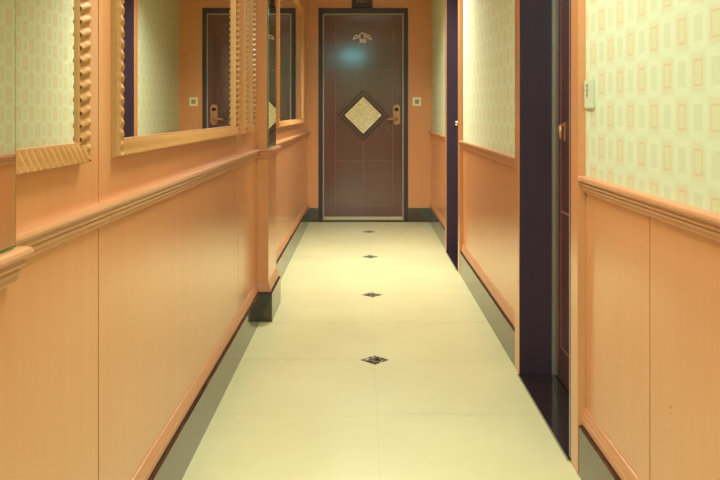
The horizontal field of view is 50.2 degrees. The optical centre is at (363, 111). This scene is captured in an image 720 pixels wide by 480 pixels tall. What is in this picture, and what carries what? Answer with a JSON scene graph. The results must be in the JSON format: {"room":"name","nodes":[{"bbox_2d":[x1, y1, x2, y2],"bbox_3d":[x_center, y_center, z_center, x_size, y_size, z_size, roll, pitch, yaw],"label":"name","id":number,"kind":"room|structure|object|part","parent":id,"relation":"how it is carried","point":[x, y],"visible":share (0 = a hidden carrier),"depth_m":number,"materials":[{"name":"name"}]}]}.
{"room":"hotel corridor","nodes":[
{"label":"hotel corridor","id":0,"kind":"room"},
{"bbox_2d":[7,0,306,479],"bbox_3d":[-0.633,-0.100,2.560,0.133,2.400,10.320,0,0,0],"label":"wall","id":1,"kind":"structure","parent":0,"point":[110,326],"depth_m":1.77,"materials":[{"name":"brown wood"}]},
{"bbox_2d":[0,287,6,479],"bbox_3d":[-0.537,-0.100,0.856,0.076,2.400,0.471,0,0,0],"label":"pilaster","id":2,"kind":"object","parent":1,"relation":"attached to","point":[3,293],"depth_m":1.07,"materials":[{"name":"brown wood"}]},
{"bbox_2d":[0,0,15,252],"bbox_3d":[-0.496,-0.455,0.858,0.005,1.291,0.464,0,0,0],"label":"mirror","id":3,"kind":"object","parent":2,"relation":"attached to","point":[7,7],"visible":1,"depth_m":1.06,"materials":[{"name":"clear glass"}]},
{"bbox_3d":[-0.571,0.580,1.363,0.008,0.720,0.550,0,0,0],"label":"wood panel","id":4,"kind":"part","parent":1,"relation":"part of","materials":[{"name":"orange wood"}]},
{"bbox_2d":[16,0,91,175],"bbox_3d":[-0.554,-0.415,1.318,0.026,1.036,0.436,0,0,0],"label":"wall mirror","id":5,"kind":"object","parent":1,"relation":"attached to","point":[53,44],"visible":0.92,"depth_m":1.37,"materials":[{"name":"brown wood"}]},
{"bbox_2d":[16,0,76,148],"bbox_3d":[-0.563,-0.415,1.318,0.008,0.950,0.350,0,0,0],"label":"mirror glass","id":6,"kind":"object","parent":5,"relation":"attached to","point":[46,30],"depth_m":1.35,"materials":[{"name":"green"}]},
{"bbox_3d":[-0.571,-0.540,1.363,0.008,1.520,0.550,0,0,0],"label":"wood panel","id":7,"kind":"part","parent":1,"relation":"part of","materials":[{"name":"orange wood"}]},
{"bbox_2d":[0,131,309,289],"bbox_3d":[-0.524,0.218,2.540,0.094,0.050,10.280,0,0,0],"label":"chair rail","id":8,"kind":"object","parent":1,"relation":"attached to","point":[34,239],"visible":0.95,"depth_m":1.60,"materials":[{"name":"brown wood"}]},
{"bbox_3d":[-0.571,-0.540,2.550,0.008,1.520,1.815,0,0,0],"label":"wood panel","id":9,"kind":"part","parent":1,"relation":"part of","materials":[{"name":"orange wood"}]},
{"bbox_3d":[-0.571,0.580,2.550,0.008,0.720,1.815,0,0,0],"label":"wood panel","id":10,"kind":"part","parent":1,"relation":"part of","materials":[{"name":"orange wood"}]},
{"bbox_2d":[111,0,239,157],"bbox_3d":[-0.554,-0.415,2.543,0.026,1.036,1.642,0,0,0],"label":"wall mirror","id":11,"kind":"object","parent":1,"relation":"attached to","point":[175,75],"visible":1,"depth_m":2.23,"materials":[{"name":"brown wood"}]},
{"bbox_2d":[132,202,307,479],"bbox_3d":[-0.531,0.922,2.540,0.079,0.052,10.280,0,0,0],"label":"trim","id":12,"kind":"structure","parent":1,"relation":"attached to","point":[154,455],"depth_m":2.63,"materials":[{"name":"brown wood"}]},
{"bbox_2d":[148,207,308,479],"bbox_3d":[-0.526,1.024,2.540,0.089,0.152,10.280,0,0,0],"label":"baseboard","id":13,"kind":"structure","parent":1,"relation":"attached to","point":[175,460],"depth_m":2.88,"materials":[{"name":"black stone"}]},
{"bbox_3d":[-0.571,-0.540,3.753,0.008,1.520,0.582,0,0,0],"label":"wood panel","id":14,"kind":"part","parent":1,"relation":"part of","materials":[{"name":"orange wood"}]},
{"bbox_3d":[-0.571,0.580,3.753,0.008,0.720,0.582,0,0,0],"label":"wood panel","id":15,"kind":"part","parent":1,"relation":"part of","materials":[{"name":"orange wood"}]},
{"bbox_2d":[242,0,255,133],"bbox_3d":[-0.554,-0.415,3.716,0.026,1.036,0.312,0,0,0],"label":"wall mirror","id":16,"kind":"object","parent":1,"relation":"attached to","point":[248,6],"visible":1,"depth_m":3.75,"materials":[{"name":"brown wood"}]},
{"bbox_2d":[246,0,250,123],"bbox_3d":[-0.566,-0.415,3.716,0.002,0.950,0.226,0,0,0],"label":"mirror glass","id":17,"kind":"object","parent":16,"relation":"attached to","point":[248,3],"depth_m":3.75,"materials":[{"name":"orange"}]},
{"bbox_2d":[256,0,275,281],"bbox_3d":[-0.539,-0.100,4.234,0.071,2.400,0.373,0,0,0],"label":"pilaster","id":18,"kind":"object","parent":1,"relation":"attached to","point":[265,167],"visible":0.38,"depth_m":4.05,"materials":[{"name":"brown wood"}]},
{"bbox_2d":[267,0,275,147],"bbox_3d":[-0.507,-0.455,4.232,0.005,1.291,0.363,0,0,0],"label":"mirror","id":19,"kind":"object","parent":18,"relation":"attached to","point":[271,4],"visible":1,"depth_m":4.19,"materials":[{"name":"clear glass"}]},
{"bbox_2d":[276,0,304,127],"bbox_3d":[-0.554,-0.415,6.030,0.026,1.036,2.160,0,0,0],"label":"wall mirror","id":20,"kind":"object","parent":1,"relation":"attached to","point":[290,14],"visible":1,"depth_m":5.85,"materials":[{"name":"brown wood"}]},
{"bbox_3d":[-0.571,-0.540,6.050,0.008,1.520,3.255,0,0,0],"label":"wood panel","id":21,"kind":"part","parent":1,"relation":"part of","materials":[{"name":"orange wood"}]},
{"bbox_3d":[-0.571,0.580,6.050,0.008,0.720,3.255,0,0,0],"label":"wood panel","id":22,"kind":"part","parent":1,"relation":"part of","materials":[{"name":"orange wood"}]},
{"bbox_2d":[307,1,430,207],"bbox_3d":[0.090,-0.100,7.780,1.580,2.400,0.200,0,0,0],"label":"wall","id":23,"kind":"structure","parent":0,"point":[419,12],"depth_m":7.68,"materials":[{"name":"orange paint"}]},
{"bbox_3d":[-0.515,-0.170,7.705,0.120,2.260,0.050,0,0,0],"label":"wood panel","id":24,"kind":"part","parent":23,"relation":"part of","materials":[{"name":"orange wood"}]},
{"bbox_2d":[352,0,371,7],"bbox_3d":[-0.018,-1.113,7.656,0.203,0.143,0.048,0,0,0],"label":"number sign","id":25,"kind":"object","parent":23,"relation":"attached to","point":[355,3],"visible":1,"depth_m":7.63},
{"bbox_2d":[318,8,407,221],"bbox_3d":[-0.007,0.030,7.677,0.895,2.140,0.105,0,0,0],"label":"door","id":26,"kind":"structure","parent":23,"relation":"in","point":[363,52],"depth_m":7.69,"materials":[{"name":"paint"}]},
{"bbox_3d":[-0.008,0.032,7.690,0.480,0.480,0.016,0,0,0],"label":"diamond frame","id":27,"kind":"part","parent":26,"relation":"part of","materials":[{"name":"brown wood"}]},
{"bbox_3d":[-0.008,0.032,7.694,0.376,0.376,0.007,0,0,0],"label":"diamond panel","id":28,"kind":"part","parent":26,"relation":"part of","materials":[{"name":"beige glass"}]},
{"bbox_3d":[0.326,0.027,7.686,0.068,0.205,0.016,0,0,0],"label":"lock plate","id":29,"kind":"part","parent":26,"relation":"part of","materials":[{"name":"gold metal"}]},
{"bbox_3d":[-0.007,-1.170,7.705,0.895,0.260,0.050,0,0,0],"label":"wood panel","id":30,"kind":"part","parent":23,"relation":"part of","materials":[{"name":"orange wood"}]},
{"bbox_2d":[309,208,428,221],"bbox_3d":[0.052,1.030,7.702,1.255,0.140,0.056,0,0,0],"label":"baseboard","id":31,"kind":"structure","parent":23,"relation":"attached to","point":[414,214],"depth_m":7.67,"materials":[{"name":"black stone"}]},
{"bbox_2d":[307,0,430,0],"bbox_3d":[0.052,-1.128,7.663,1.239,0.044,0.034,0,0,0],"label":"trim","id":32,"kind":"structure","parent":23,"relation":"attached to","point":[307,0],"depth_m":7.66,"materials":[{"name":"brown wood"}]},
{"bbox_2d":[413,97,420,105],"bbox_3d":[0.528,-0.103,7.673,0.084,0.087,0.013,0,0,0],"label":"light switch","id":33,"kind":"object","parent":23,"relation":"attached to","point":[416,100],"visible":1,"depth_m":7.67,"materials":[{"name":"beige plastic"}]},
{"bbox_3d":[0.560,-0.170,7.705,0.240,2.260,0.050,0,0,0],"label":"wood panel","id":34,"kind":"part","parent":23,"relation":"part of","materials":[{"name":"orange wood"}]},
{"bbox_2d":[182,222,580,479],"bbox_3d":[0.100,1.160,2.600,1.700,0.121,10.600,0,0,0],"label":"floor","id":35,"kind":"structure","parent":0,"point":[376,359],"depth_m":3.12,"materials":[{"name":"beige tile"}]},
{"bbox_2d":[431,0,719,479],"bbox_3d":[0.776,-0.100,2.560,0.208,2.400,10.320,0,0,0],"label":"wall","id":36,"kind":"structure","parent":0,"point":[653,126],"depth_m":1.89,"materials":[{"name":"brown wood"}]},
{"bbox_3d":[0.676,0.580,6.912,0.008,0.720,1.532,0,0,0],"label":"wood panel","id":37,"kind":"part","parent":36,"relation":"part of","materials":[{"name":"orange wood"}]},
{"bbox_2d":[445,0,462,273],"bbox_3d":[0.740,0.004,5.675,0.200,2.193,0.936,0,0,0],"label":"door","id":38,"kind":"structure","parent":36,"relation":"in","point":[453,8],"depth_m":6.04,"materials":[{"name":"paint"}]},
{"bbox_3d":[0.669,0.004,6.096,0.042,2.193,0.093,0,0,0],"label":"casing","id":39,"kind":"part","parent":38,"relation":"part of","materials":[{"name":"brown wood"}]},
{"bbox_3d":[0.669,0.004,5.247,0.042,2.193,0.081,0,0,0],"label":"casing","id":40,"kind":"part","parent":38,"relation":"part of","materials":[{"name":"brown wood"}]},
{"bbox_3d":[0.676,0.580,4.255,0.008,0.720,1.899,0,0,0],"label":"wood panel","id":41,"kind":"part","parent":36,"relation":"part of","materials":[{"name":"orange wood"}]},
{"bbox_2d":[429,207,620,479],"bbox_3d":[0.663,1.024,2.540,0.026,0.152,10.280,0,0,0],"label":"baseboard","id":42,"kind":"structure","parent":36,"relation":"attached to","point":[593,465],"depth_m":3.56,"materials":[{"name":"black stone"}]},
{"bbox_2d":[430,202,638,479],"bbox_3d":[0.668,0.922,2.540,0.016,0.052,10.280,0,0,0],"label":"trim","id":43,"kind":"structure","parent":36,"relation":"attached to","point":[620,466],"depth_m":2.24,"materials":[{"name":"brown wood"}]},
{"bbox_2d":[515,0,585,473],"bbox_3d":[0.740,0.004,2.815,0.200,2.193,0.976,0,0,0],"label":"door","id":44,"kind":"structure","parent":36,"relation":"in","point":[550,35],"depth_m":3.19,"materials":[{"name":"paint"}]},
{"bbox_3d":[0.669,0.004,3.256,0.042,2.193,0.093,0,0,0],"label":"casing","id":45,"kind":"part","parent":44,"relation":"part of","materials":[{"name":"brown wood"}]},
{"bbox_3d":[0.780,0.077,3.032,0.026,0.059,0.032,0,0,0],"label":"handle","id":46,"kind":"part","parent":44,"relation":"part of","materials":[{"name":"gold metal"}]},
{"bbox_3d":[0.793,0.077,3.040,0.004,0.075,0.020,0,0,0],"label":"lock plate","id":47,"kind":"part","parent":44,"relation":"part of","materials":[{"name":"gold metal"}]},
{"bbox_3d":[0.669,0.004,2.368,0.042,2.193,0.081,0,0,0],"label":"casing","id":48,"kind":"part","parent":44,"relation":"part of","materials":[{"name":"brown wood"}]},
{"bbox_2d":[429,131,719,241],"bbox_3d":[0.660,0.218,2.540,0.031,0.050,10.280,0,0,0],"label":"chair rail","id":49,"kind":"object","parent":36,"relation":"attached to","point":[705,223],"visible":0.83,"depth_m":1.79,"materials":[{"name":"brown wood"}]},
{"bbox_2d":[584,79,594,110],"bbox_3d":[0.667,-0.049,2.277,0.009,0.094,0.090,0,0,0],"label":"wall switch","id":50,"kind":"object","parent":36,"relation":"attached to","point":[589,85],"visible":1,"depth_m":2.27,"materials":[{"name":"plastic"}]},
{"bbox_3d":[0.676,0.580,2.067,0.008,0.720,0.516,0,0,0],"label":"wood panel","id":51,"kind":"part","parent":36,"relation":"part of","materials":[{"name":"orange wood"}]},
{"bbox_3d":[0.676,0.580,1.103,0.008,0.720,1.401,0,0,0],"label":"wood panel","id":52,"kind":"part","parent":36,"relation":"part of","materials":[{"name":"orange wood"}]}
]}

